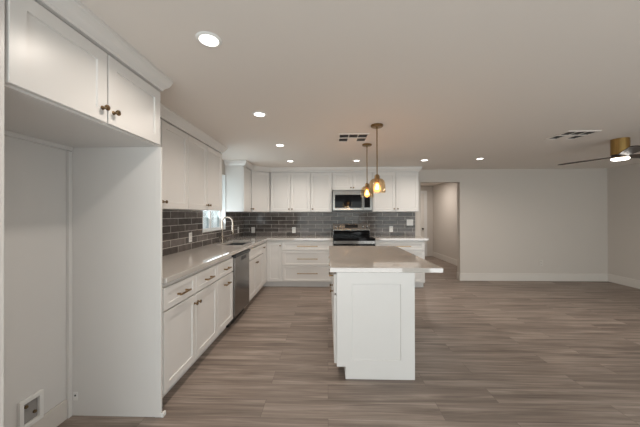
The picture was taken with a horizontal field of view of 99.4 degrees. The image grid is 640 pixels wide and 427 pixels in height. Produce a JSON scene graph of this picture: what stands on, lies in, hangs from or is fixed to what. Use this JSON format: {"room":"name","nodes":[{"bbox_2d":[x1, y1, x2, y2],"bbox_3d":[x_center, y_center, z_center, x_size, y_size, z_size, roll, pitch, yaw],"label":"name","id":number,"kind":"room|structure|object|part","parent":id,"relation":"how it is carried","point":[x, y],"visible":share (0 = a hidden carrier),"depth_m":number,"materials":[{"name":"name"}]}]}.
{"room":"kitchen","nodes":[
{"label":"kitchen","id":0,"kind":"room"},
{"bbox_2d":[4,136,224,426],"bbox_3d":[-1.742,0.228,2.104,0.123,2.265,7.349,0,0,2],"label":"wall","id":1,"kind":"structure","parent":0,"point":[34,173],"depth_m":1.61,"materials":[{"name":"white paint"}]},
{"bbox_2d":[17,389,43,426],"bbox_3d":[-1.683,1.147,1.581,0.020,0.170,0.128,0,0,2],"label":"outlet box","id":2,"kind":"object","parent":1,"relation":"attached to","point":[30,410],"visible":1,"depth_m":1.58,"materials":[{"name":"white plastic"}]},
{"bbox_2d":[30,399,66,426],"bbox_3d":[-1.692,1.293,1.376,0.014,0.130,0.848,0,0,2],"label":"baseboard","id":3,"kind":"structure","parent":1,"relation":"attached to","point":[56,415],"depth_m":1.71,"materials":[{"name":"paint"}]},
{"bbox_2d":[4,0,172,150],"bbox_3d":[-1.363,-0.664,1.365,0.682,0.486,1.018,0,0,2],"label":"upper cabinet","id":4,"kind":"object","parent":1,"relation":"attached to","point":[72,81],"visible":1,"depth_m":1.27,"materials":[{"name":"white paint"}]},
{"bbox_3d":[-1.091,-0.634,1.162,0.020,0.351,0.424,0,0,2],"label":"door","id":5,"kind":"part","parent":4,"relation":"part of","materials":[{"name":"white paint"}]},
{"bbox_3d":[-1.363,-0.864,1.366,0.682,0.088,1.018,0,0,2],"label":"crown","id":6,"kind":"part","parent":4,"relation":"part of","materials":[{"name":"white paint"}]},
{"bbox_3d":[-1.059,-0.523,1.342,0.033,0.029,0.029,0,0,2],"label":"knob","id":7,"kind":"part","parent":4,"relation":"part of","materials":[{"name":"brown metal"}]},
{"bbox_3d":[-1.057,-0.522,1.412,0.033,0.029,0.029,0,0,2],"label":"knob","id":8,"kind":"part","parent":4,"relation":"part of","materials":[{"name":"brown metal"}]},
{"bbox_3d":[-1.079,-0.632,1.596,0.020,0.351,0.428,0,0,2],"label":"door","id":9,"kind":"part","parent":4,"relation":"part of","materials":[{"name":"white paint"}]},
{"bbox_2d":[158,119,187,209],"bbox_3d":[-1.500,-0.428,2.330,0.355,0.774,0.888,0,0,2],"label":"upper cabinet","id":10,"kind":"object","parent":1,"relation":"attached to","point":[173,142],"visible":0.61,"depth_m":2.53,"materials":[{"name":"white paint"}]},
{"bbox_3d":[-1.372,-0.426,2.104,0.020,0.759,0.436,0,0,2],"label":"door","id":11,"kind":"part","parent":10,"relation":"part of","materials":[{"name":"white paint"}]},
{"bbox_2d":[162,210,243,255],"bbox_3d":[-1.632,0.209,3.749,0.008,0.486,3.796,0,0,2],"label":"backsplash","id":12,"kind":"structure","parent":1,"relation":"attached to","point":[177,225],"depth_m":3.38,"materials":[{"name":"tile"}]},
{"bbox_2d":[185,135,221,210],"bbox_3d":[-1.475,-0.424,3.218,0.355,0.774,0.888,0,0,2],"label":"upper cabinet","id":13,"kind":"object","parent":1,"relation":"attached to","point":[204,162],"visible":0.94,"depth_m":3.13,"materials":[{"name":"white paint"}]},
{"bbox_2d":[160,103,227,153],"bbox_3d":[-1.476,-0.858,2.812,0.375,0.088,1.812,0,0,2],"label":"crown molding","id":14,"kind":"structure","parent":13,"relation":"attached to","point":[167,115],"depth_m":2.72,"materials":[{"name":"white paint"}]},
{"bbox_3d":[-1.347,-0.422,2.992,0.020,0.759,0.436,0,0,2],"label":"door","id":15,"kind":"part","parent":13,"relation":"part of","materials":[{"name":"white paint"}]},
{"bbox_3d":[-1.334,-0.420,3.437,0.020,0.759,0.436,0,0,2],"label":"door","id":16,"kind":"part","parent":13,"relation":"part of","materials":[{"name":"white paint"}]},
{"bbox_2d":[203,175,225,231],"bbox_3d":[-1.677,-0.191,4.191,0.127,0.920,0.842,0,0,2],"label":"window","id":17,"kind":"structure","parent":1,"relation":"in","point":[220,214],"depth_m":4.60,"materials":[{"name":"white plastic"}]},
{"bbox_2d":[225,166,250,211],"bbox_3d":[-1.429,-0.418,4.829,0.355,0.774,0.436,0,0,2],"label":"upper cabinet","id":18,"kind":"object","parent":1,"relation":"attached to","point":[238,178],"visible":1,"depth_m":4.61,"materials":[{"name":"white paint"}]},
{"bbox_3d":[-1.294,-0.415,4.825,0.020,0.759,0.429,0,0,2],"label":"door","id":19,"kind":"part","parent":18,"relation":"part of","materials":[{"name":"white paint"}]},
{"bbox_2d":[224,160,421,172],"bbox_3d":[0.149,-0.852,5.204,3.708,0.088,0.736,0,0,-11],"label":"crown molding","id":20,"kind":"structure","parent":18,"relation":"attached to","point":[245,163],"depth_m":5.24,"materials":[{"name":"white paint"}]},
{"bbox_2d":[57,256,639,426],"bbox_3d":[2.040,1.399,3.606,7.594,0.080,10.575,0,0,2],"label":"floor","id":21,"kind":"structure","parent":0,"point":[488,353],"depth_m":2.38,"materials":[{"name":"wood"}]},
{"bbox_2d":[0,0,4,426],"bbox_3d":[-1.400,0.267,0.926,0.628,2.174,0.034,0,0,2],"label":"surround","id":22,"kind":"object","parent":21,"relation":"on","point":[2,2],"visible":1,"depth_m":0.93,"materials":[{"name":"white paint"}]},
{"bbox_2d":[66,147,165,417],"bbox_3d":[-1.366,0.271,1.837,0.645,2.175,0.060,0,0,-1],"label":"panel","id":23,"kind":"object","parent":21,"relation":"on","point":[114,194],"visible":0.89,"depth_m":1.82,"materials":[{"name":"white paint"}]},
{"bbox_2d":[73,392,77,399],"bbox_3d":[-1.641,1.226,1.822,0.032,0.056,0.006,0,0,2],"label":"outlet","id":24,"kind":"object","parent":23,"relation":"attached to","point":[75,394],"visible":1,"depth_m":1.82,"materials":[{"name":"white plastic"}]},
{"bbox_2d":[162,263,217,397],"bbox_3d":[-1.347,0.924,2.333,0.653,0.874,0.913,0,0,2],"label":"base cabinet","id":25,"kind":"object","parent":21,"relation":"on","point":[189,302],"visible":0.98,"depth_m":2.18,"materials":[{"name":"white paint"}]},
{"bbox_3d":[-1.078,0.597,2.098,0.020,0.157,0.449,0,0,2],"label":"drawer","id":26,"kind":"part","parent":25,"relation":"part of","materials":[{"name":"white paint"}]},
{"bbox_3d":[-1.077,0.967,2.096,0.020,0.556,0.449,0,0,2],"label":"door","id":27,"kind":"part","parent":25,"relation":"part of","materials":[{"name":"white paint"}]},
{"bbox_3d":[-1.048,0.604,2.097,0.040,0.015,0.150,0,0,2],"label":"handle","id":28,"kind":"part","parent":25,"relation":"part of","materials":[{"name":"gold metal"}]},
{"bbox_3d":[-1.065,0.599,2.554,0.020,0.157,0.449,0,0,2],"label":"drawer","id":29,"kind":"part","parent":25,"relation":"part of","materials":[{"name":"white paint"}]},
{"bbox_3d":[-1.064,0.969,2.553,0.020,0.556,0.449,0,0,2],"label":"door","id":30,"kind":"part","parent":25,"relation":"part of","materials":[{"name":"white paint"}]},
{"bbox_2d":[162,236,332,283],"bbox_3d":[-0.716,0.471,3.745,1.839,0.040,3.766,0,0,2],"label":"countertop","id":31,"kind":"structure","parent":25,"relation":"on","point":[177,265],"depth_m":2.98,"materials":[{"name":"stone"}]},
{"bbox_2d":[219,216,233,241],"bbox_3d":[-1.470,0.247,4.251,0.219,0.413,0.160,0,0,2],"label":"faucet","id":32,"kind":"object","parent":31,"relation":"on","point":[232,233],"visible":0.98,"depth_m":4.29,"materials":[{"name":"silver metal"}]},
{"bbox_3d":[-1.465,0.198,4.303,0.196,0.313,0.027,0,0,2],"label":"spout","id":33,"kind":"part","parent":32,"relation":"part of","materials":[{"name":"silver metal"}]},
{"bbox_2d":[227,243,246,244],"bbox_3d":[-1.292,0.582,4.231,0.415,0.173,0.710,0,0,2],"label":"sink","id":34,"kind":"object","parent":31,"relation":"in","point":[231,243],"visible":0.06,"depth_m":4.57,"materials":[{"name":"metal"}]},
{"bbox_2d":[209,256,232,345],"bbox_3d":[-1.327,0.926,3.018,0.653,0.874,0.456,0,0,2],"label":"base cabinet","id":35,"kind":"object","parent":21,"relation":"on","point":[224,280],"visible":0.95,"depth_m":2.98,"materials":[{"name":"white paint"}]},
{"bbox_3d":[-1.052,0.600,3.011,0.020,0.157,0.449,0,0,2],"label":"drawer","id":36,"kind":"part","parent":35,"relation":"part of","materials":[{"name":"white paint"}]},
{"bbox_3d":[-1.051,0.971,3.010,0.020,0.556,0.449,0,0,2],"label":"door","id":37,"kind":"part","parent":35,"relation":"part of","materials":[{"name":"white paint"}]},
{"bbox_2d":[226,249,249,326],"bbox_3d":[-1.309,0.931,3.550,0.634,0.868,0.598,0,0,2],"label":"dishwasher","id":38,"kind":"object","parent":21,"relation":"on","point":[240,271],"visible":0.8,"depth_m":3.45,"materials":[{"name":"silver metal"}]},
{"bbox_3d":[-1.031,0.892,3.542,0.046,0.715,0.598,0,0,2],"label":"door","id":39,"kind":"part","parent":38,"relation":"part of","materials":[{"name":"metal"}]},
{"bbox_2d":[248,243,262,300],"bbox_3d":[-1.295,0.931,4.289,0.646,0.874,0.863,0,0,2],"label":"base cabinet","id":40,"kind":"object","parent":21,"relation":"on","point":[255,254],"visible":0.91,"depth_m":4.24,"materials":[{"name":"white paint"}]},
{"bbox_3d":[-1.021,0.975,4.065,0.020,0.556,0.424,0,0,2],"label":"door","id":41,"kind":"part","parent":40,"relation":"part of","materials":[{"name":"white paint"}]},
{"bbox_3d":[-1.009,0.977,4.497,0.020,0.556,0.424,0,0,2],"label":"door","id":42,"kind":"part","parent":40,"relation":"part of","materials":[{"name":"white paint"}]},
{"bbox_2d":[259,240,282,289],"bbox_3d":[-1.143,0.934,5.178,0.894,0.874,0.917,0,0,2],"label":"base cabinet","id":43,"kind":"object","parent":21,"relation":"on","point":[272,249],"visible":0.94,"depth_m":5.02,"materials":[{"name":"white paint"}]},
{"bbox_3d":[-0.998,0.892,4.868,0.020,0.727,0.298,0,0,2],"label":"door","id":44,"kind":"part","parent":43,"relation":"part of","materials":[{"name":"white paint"}]},
{"bbox_3d":[-0.844,0.893,5.027,0.271,0.727,0.020,0,0,2],"label":"door","id":45,"kind":"part","parent":43,"relation":"part of","materials":[{"name":"white paint"}]},
{"bbox_2d":[282,240,332,286],"bbox_3d":[-0.223,0.933,5.285,0.940,0.874,0.653,0,0,2],"label":"base cabinet","id":46,"kind":"object","parent":21,"relation":"on","point":[305,263],"visible":0.96,"depth_m":5.01,"materials":[{"name":"white paint"}]},
{"bbox_3d":[-0.231,0.828,5.009,0.933,0.266,0.020,0,0,2],"label":"drawer","id":47,"kind":"part","parent":46,"relation":"part of","materials":[{"name":"white paint"}]},
{"bbox_3d":[-0.230,1.114,5.008,0.933,0.278,0.020,0,0,2],"label":"drawer","id":48,"kind":"part","parent":46,"relation":"part of","materials":[{"name":"white paint"}]},
{"bbox_3d":[-0.231,0.605,5.010,0.933,0.153,0.020,0,0,2],"label":"drawer","id":49,"kind":"part","parent":46,"relation":"part of","materials":[{"name":"white paint"}]},
{"bbox_2d":[333,224,374,245],"bbox_3d":[0.632,0.773,5.224,0.760,1.130,0.702,0,0,2],"label":"range","id":50,"kind":"object","parent":21,"relation":"on","point":[343,234],"visible":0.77,"depth_m":5.50,"materials":[{"name":"metal"}]},
{"bbox_3d":[0.640,0.395,5.510,0.736,0.110,0.005,0,0,2],"label":"panel","id":51,"kind":"part","parent":50,"relation":"part of","materials":[{"name":"black glass"}]},
{"bbox_3d":[0.624,0.524,4.951,0.760,0.056,0.049,0,0,2],"label":"trim","id":52,"kind":"part","parent":50,"relation":"part of","materials":[{"name":"metal"}]},
{"bbox_2d":[333,236,374,238],"bbox_3d":[0.632,0.459,5.247,0.760,0.018,0.658,0,0,2],"label":"cooktop","id":53,"kind":"object","parent":50,"relation":"in","point":[334,237],"depth_m":5.09,"materials":[{"name":"black glass"}]},
{"bbox_3d":[0.625,0.856,4.952,0.752,0.593,0.044,0,0,2],"label":"oven door","id":54,"kind":"part","parent":50,"relation":"part of","materials":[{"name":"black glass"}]},
{"bbox_2d":[329,265,414,379],"bbox_3d":[0.446,0.923,2.983,0.696,0.874,1.524,0,0,2],"label":"base cabinet","id":55,"kind":"object","parent":21,"relation":"on","point":[373,314],"visible":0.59,"depth_m":2.23,"materials":[{"name":"white paint"}]},
{"bbox_3d":[0.148,0.963,3.003,0.020,0.566,0.492,0,0,2],"label":"door","id":56,"kind":"part","parent":55,"relation":"part of","materials":[{"name":"white paint"}]},
{"bbox_3d":[0.133,0.585,2.505,0.020,0.160,0.492,0,0,2],"label":"drawer","id":57,"kind":"part","parent":55,"relation":"part of","materials":[{"name":"white paint"}]},
{"bbox_3d":[0.134,0.962,2.503,0.020,0.566,0.492,0,0,2],"label":"door","id":58,"kind":"part","parent":55,"relation":"part of","materials":[{"name":"white paint"}]},
{"bbox_2d":[329,246,442,272],"bbox_3d":[0.561,0.465,2.990,0.919,0.040,1.558,0,0,2],"label":"countertop","id":59,"kind":"structure","parent":55,"relation":"on","point":[360,259],"depth_m":2.51,"materials":[{"name":"stone"}]},
{"bbox_2d":[375,240,424,286],"bbox_3d":[1.469,0.929,5.237,0.898,0.874,0.653,0,0,2],"label":"base cabinet","id":60,"kind":"object","parent":21,"relation":"on","point":[417,248],"visible":0.12,"depth_m":4.95,"materials":[{"name":"white paint"}]},
{"bbox_2d":[372,236,427,240],"bbox_3d":[1.495,0.472,5.249,0.957,0.040,0.634,0,0,2],"label":"countertop","id":61,"kind":"structure","parent":60,"relation":"on","point":[390,238],"depth_m":4.94,"materials":[{"name":"stone"}]},
{"bbox_3d":[1.460,0.601,4.962,0.891,0.153,0.020,0,0,2],"label":"drawer","id":62,"kind":"part","parent":60,"relation":"part of","materials":[{"name":"white paint"}]},
{"bbox_3d":[1.461,0.824,4.961,0.891,0.266,0.020,0,0,2],"label":"drawer","id":63,"kind":"part","parent":60,"relation":"part of","materials":[{"name":"white paint"}]},
{"bbox_3d":[1.461,1.110,4.960,0.891,0.278,0.020,0,0,2],"label":"drawer","id":64,"kind":"part","parent":60,"relation":"part of","materials":[{"name":"white paint"}]},
{"bbox_2d":[79,0,639,185],"bbox_3d":[2.035,-0.956,3.615,7.594,0.100,10.575,0,0,2],"label":"ceiling","id":65,"kind":"structure","parent":0,"point":[450,84],"depth_m":1.79,"materials":[{"name":"white paint"}]},
{"bbox_2d":[195,31,221,47],"bbox_3d":[-0.580,-0.905,1.419,0.132,0.008,0.132,0,0,2],"label":"recessed light","id":66,"kind":"object","parent":65,"relation":"in","point":[208,39],"visible":1,"depth_m":1.41,"materials":[{"name":"white plastic"}]},
{"bbox_2d":[252,111,266,116],"bbox_3d":[-0.550,-0.901,2.472,0.132,0.008,0.132,0,0,2],"label":"recessed light","id":67,"kind":"object","parent":65,"relation":"in","point":[257,113],"visible":1,"depth_m":2.47,"materials":[{"name":"white plastic"}]},
{"bbox_2d":[337,133,369,141],"bbox_3d":[0.389,-0.899,3.230,0.350,0.010,0.330,0,0,2],"label":"ceiling vent","id":68,"kind":"object","parent":65,"relation":"in","point":[348,137],"visible":1,"depth_m":3.21,"materials":[{"name":"white metal"}]},
{"bbox_2d":[362,143,371,192],"bbox_3d":[0.614,-0.557,3.545,0.168,0.692,0.168,0,0,2],"label":"pendant light","id":69,"kind":"object","parent":65,"relation":"hanging from","point":[366,145],"visible":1,"depth_m":3.53,"materials":[{"name":"gold metal"}]},
{"bbox_2d":[371,123,382,188],"bbox_3d":[0.584,-0.560,2.781,0.168,0.692,0.168,0,0,2],"label":"pendant light","id":70,"kind":"object","parent":65,"relation":"hanging from","point":[376,126],"visible":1,"depth_m":2.77,"materials":[{"name":"gold metal"}]},
{"bbox_2d":[374,174,379,182],"bbox_3d":[0.584,-0.358,2.780,0.054,0.087,0.054,0,0,2],"label":"socket","id":71,"kind":"object","parent":70,"relation":"attached to","point":[376,178],"depth_m":2.76,"materials":[{"name":"gold metal"}]},
{"bbox_3d":[0.584,-0.631,2.781,0.012,0.490,0.012,0,0,2],"label":"rod","id":72,"kind":"part","parent":70,"relation":"part of","materials":[{"name":"gold metal"}]},
{"bbox_2d":[545,130,600,139],"bbox_3d":[2.908,-0.904,3.139,0.350,0.010,0.330,0,0,2],"label":"ceiling vent","id":73,"kind":"object","parent":65,"relation":"in","point":[566,135],"visible":1,"depth_m":3.12,"materials":[{"name":"white metal"}]},
{"bbox_2d":[558,137,639,164],"bbox_3d":[3.798,-0.781,3.330,0.975,0.258,1.088,0,0,2],"label":"ceiling fan","id":74,"kind":"object","parent":65,"relation":"hanging from","point":[621,149],"visible":1,"depth_m":3.27,"materials":[{"name":"gold metal"}]},
{"bbox_3d":[3.522,-0.697,3.624,0.122,0.038,0.556,0,0,-26],"label":"blade","id":75,"kind":"part","parent":74,"relation":"part of","materials":[{"name":"brown wood"}]},
{"bbox_3d":[3.479,-0.699,3.040,0.122,0.038,0.556,0,0,34],"label":"blade","id":76,"kind":"part","parent":74,"relation":"part of","materials":[{"name":"brown wood"}]},
{"bbox_3d":[4.006,-0.699,3.295,0.556,0.038,0.122,0,0,4],"label":"blade","id":77,"kind":"part","parent":74,"relation":"part of","materials":[{"name":"brown wood"}]},
{"bbox_2d":[421,186,432,255],"bbox_3d":[2.894,0.245,8.816,1.485,2.265,0.120,0,0,2],"label":"wall","id":78,"kind":"structure","parent":0,"point":[429,189],"depth_m":8.74,"materials":[{"name":"grey paint"}]},
{"bbox_2d":[421,194,423,236],"bbox_3d":[2.939,0.369,8.701,0.800,2.000,0.103,0,0,2],"label":"door","id":79,"kind":"structure","parent":78,"relation":"in","point":[422,195],"depth_m":8.71,"materials":[{"name":"paint"}]},
{"bbox_2d":[421,191,426,255],"bbox_3d":[2.940,0.322,8.744,1.000,2.110,0.020,0,0,2],"label":"trim","id":80,"kind":"structure","parent":78,"relation":"attached to","point":[422,192],"depth_m":8.72,"materials":[{"name":"white paint"}]},
{"bbox_2d":[433,183,456,259],"bbox_3d":[3.653,0.237,7.240,0.120,2.265,3.226,0,0,2],"label":"wall","id":81,"kind":"structure","parent":0,"point":[444,194],"depth_m":7.81,"materials":[{"name":"grey paint"}]},
{"bbox_2d":[433,252,456,265],"bbox_3d":[3.586,1.292,7.178,0.015,0.155,3.105,0,0,2],"label":"baseboard","id":82,"kind":"structure","parent":81,"relation":"attached to","point":[437,255],"depth_m":7.78,"materials":[{"name":"paint"}]},
{"bbox_2d":[415,168,607,273],"bbox_3d":[2.095,0.234,5.611,7.354,2.265,0.120,0,0,2],"label":"wall","id":83,"kind":"structure","parent":0,"point":[509,220],"depth_m":5.49,"materials":[{"name":"grey paint"}]},
{"bbox_2d":[251,170,269,211],"bbox_3d":[-1.285,-0.417,5.342,0.610,0.774,0.609,0,0,2],"label":"upper cabinet","id":84,"kind":"object","parent":83,"relation":"attached to","point":[260,181],"visible":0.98,"depth_m":5.19,"materials":[{"name":"white paint"}]},
{"bbox_2d":[270,172,310,211],"bbox_3d":[-0.578,-0.418,5.454,0.793,0.774,0.345,0,0,2],"label":"upper cabinet","id":85,"kind":"object","parent":83,"relation":"attached to","point":[289,192],"visible":0.96,"depth_m":5.32,"materials":[{"name":"white paint"}]},
{"bbox_3d":[-0.775,-0.414,5.330,0.392,0.759,0.020,0,0,2],"label":"door","id":86,"kind":"part","parent":85,"relation":"part of","materials":[{"name":"white paint"}]},
{"bbox_3d":[-0.380,-0.415,5.319,0.382,0.759,0.020,0,0,2],"label":"door","id":87,"kind":"part","parent":85,"relation":"part of","materials":[{"name":"white paint"}]},
{"bbox_2d":[311,172,331,211],"bbox_3d":[0.029,-0.419,5.436,0.419,0.774,0.345,0,0,2],"label":"upper cabinet","id":88,"kind":"object","parent":83,"relation":"attached to","point":[321,182],"visible":1,"depth_m":5.30,"materials":[{"name":"white paint"}]},
{"bbox_2d":[244,212,414,235],"bbox_3d":[0.180,0.213,5.601,3.526,0.486,0.008,0,0,2],"label":"backsplash","id":89,"kind":"structure","parent":83,"relation":"attached to","point":[265,223],"depth_m":5.60,"materials":[{"name":"tile"}]},
{"bbox_2d":[407,219,412,225],"bbox_3d":[1.835,0.184,5.543,0.132,0.124,0.012,0,0,2],"label":"light switch","id":90,"kind":"object","parent":89,"relation":"attached to","point":[409,221],"visible":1,"depth_m":5.54,"materials":[{"name":"white plastic"}]},
{"bbox_2d":[332,172,371,189],"bbox_3d":[0.629,-0.632,5.420,0.777,0.351,0.345,0,0,2],"label":"upper cabinet","id":91,"kind":"object","parent":83,"relation":"attached to","point":[340,180],"visible":0.91,"depth_m":5.28,"materials":[{"name":"white paint"}]},
{"bbox_3d":[0.431,-0.628,5.296,0.381,0.336,0.020,0,0,2],"label":"door","id":92,"kind":"part","parent":91,"relation":"part of","materials":[{"name":"white paint"}]},
{"bbox_2d":[332,190,372,211],"bbox_3d":[0.628,-0.243,5.370,0.764,0.416,0.426,0,0,2],"label":"microwave","id":93,"kind":"object","parent":91,"relation":"attached to","point":[342,200],"visible":0.99,"depth_m":5.20,"materials":[{"name":"metal"}]},
{"bbox_3d":[0.535,-0.257,5.214,0.583,0.386,0.029,0,0,2],"label":"door","id":94,"kind":"part","parent":93,"relation":"part of","materials":[{"name":"metal"}]},
{"bbox_3d":[0.917,-0.258,5.204,0.174,0.386,0.029,0,0,2],"label":"control panel","id":95,"kind":"part","parent":93,"relation":"part of","materials":[{"name":"metal"}]},
{"bbox_3d":[0.820,-0.629,5.285,0.381,0.336,0.020,0,0,2],"label":"door","id":96,"kind":"part","parent":91,"relation":"part of","materials":[{"name":"white paint"}]},
{"bbox_2d":[372,172,418,211],"bbox_3d":[1.466,-0.422,5.396,0.889,0.774,0.345,0,0,2],"label":"upper cabinet","id":97,"kind":"object","parent":83,"relation":"attached to","point":[397,191],"visible":0.92,"depth_m":5.26,"materials":[{"name":"white paint"}]},
{"bbox_3d":[1.242,-0.418,5.272,0.442,0.759,0.020,0,0,2],"label":"door","id":98,"kind":"part","parent":97,"relation":"part of","materials":[{"name":"white paint"}]},
{"bbox_3d":[1.687,-0.419,5.260,0.432,0.759,0.020,0,0,2],"label":"door","id":99,"kind":"part","parent":97,"relation":"part of","materials":[{"name":"white paint"}]},
{"bbox_2d":[460,273,607,280],"bbox_3d":[4.303,1.284,5.477,2.905,0.155,0.015,0,0,2],"label":"baseboard","id":100,"kind":"structure","parent":83,"relation":"attached to","point":[463,276],"depth_m":5.47,"materials":[{"name":"paint"}]},
{"bbox_2d":[607,163,639,279],"bbox_3d":[5.728,0.212,1.892,0.120,2.265,7.349,0,0,2],"label":"wall","id":101,"kind":"structure","parent":0,"point":[623,182],"depth_m":5.14,"materials":[{"name":"grey paint"}]},
{"bbox_2d":[608,274,639,288],"bbox_3d":[5.662,1.268,1.890,0.015,0.155,7.109,0,0,2],"label":"baseboard","id":102,"kind":"structure","parent":101,"relation":"attached to","point":[634,283],"depth_m":5.13,"materials":[{"name":"paint"}]}
]}

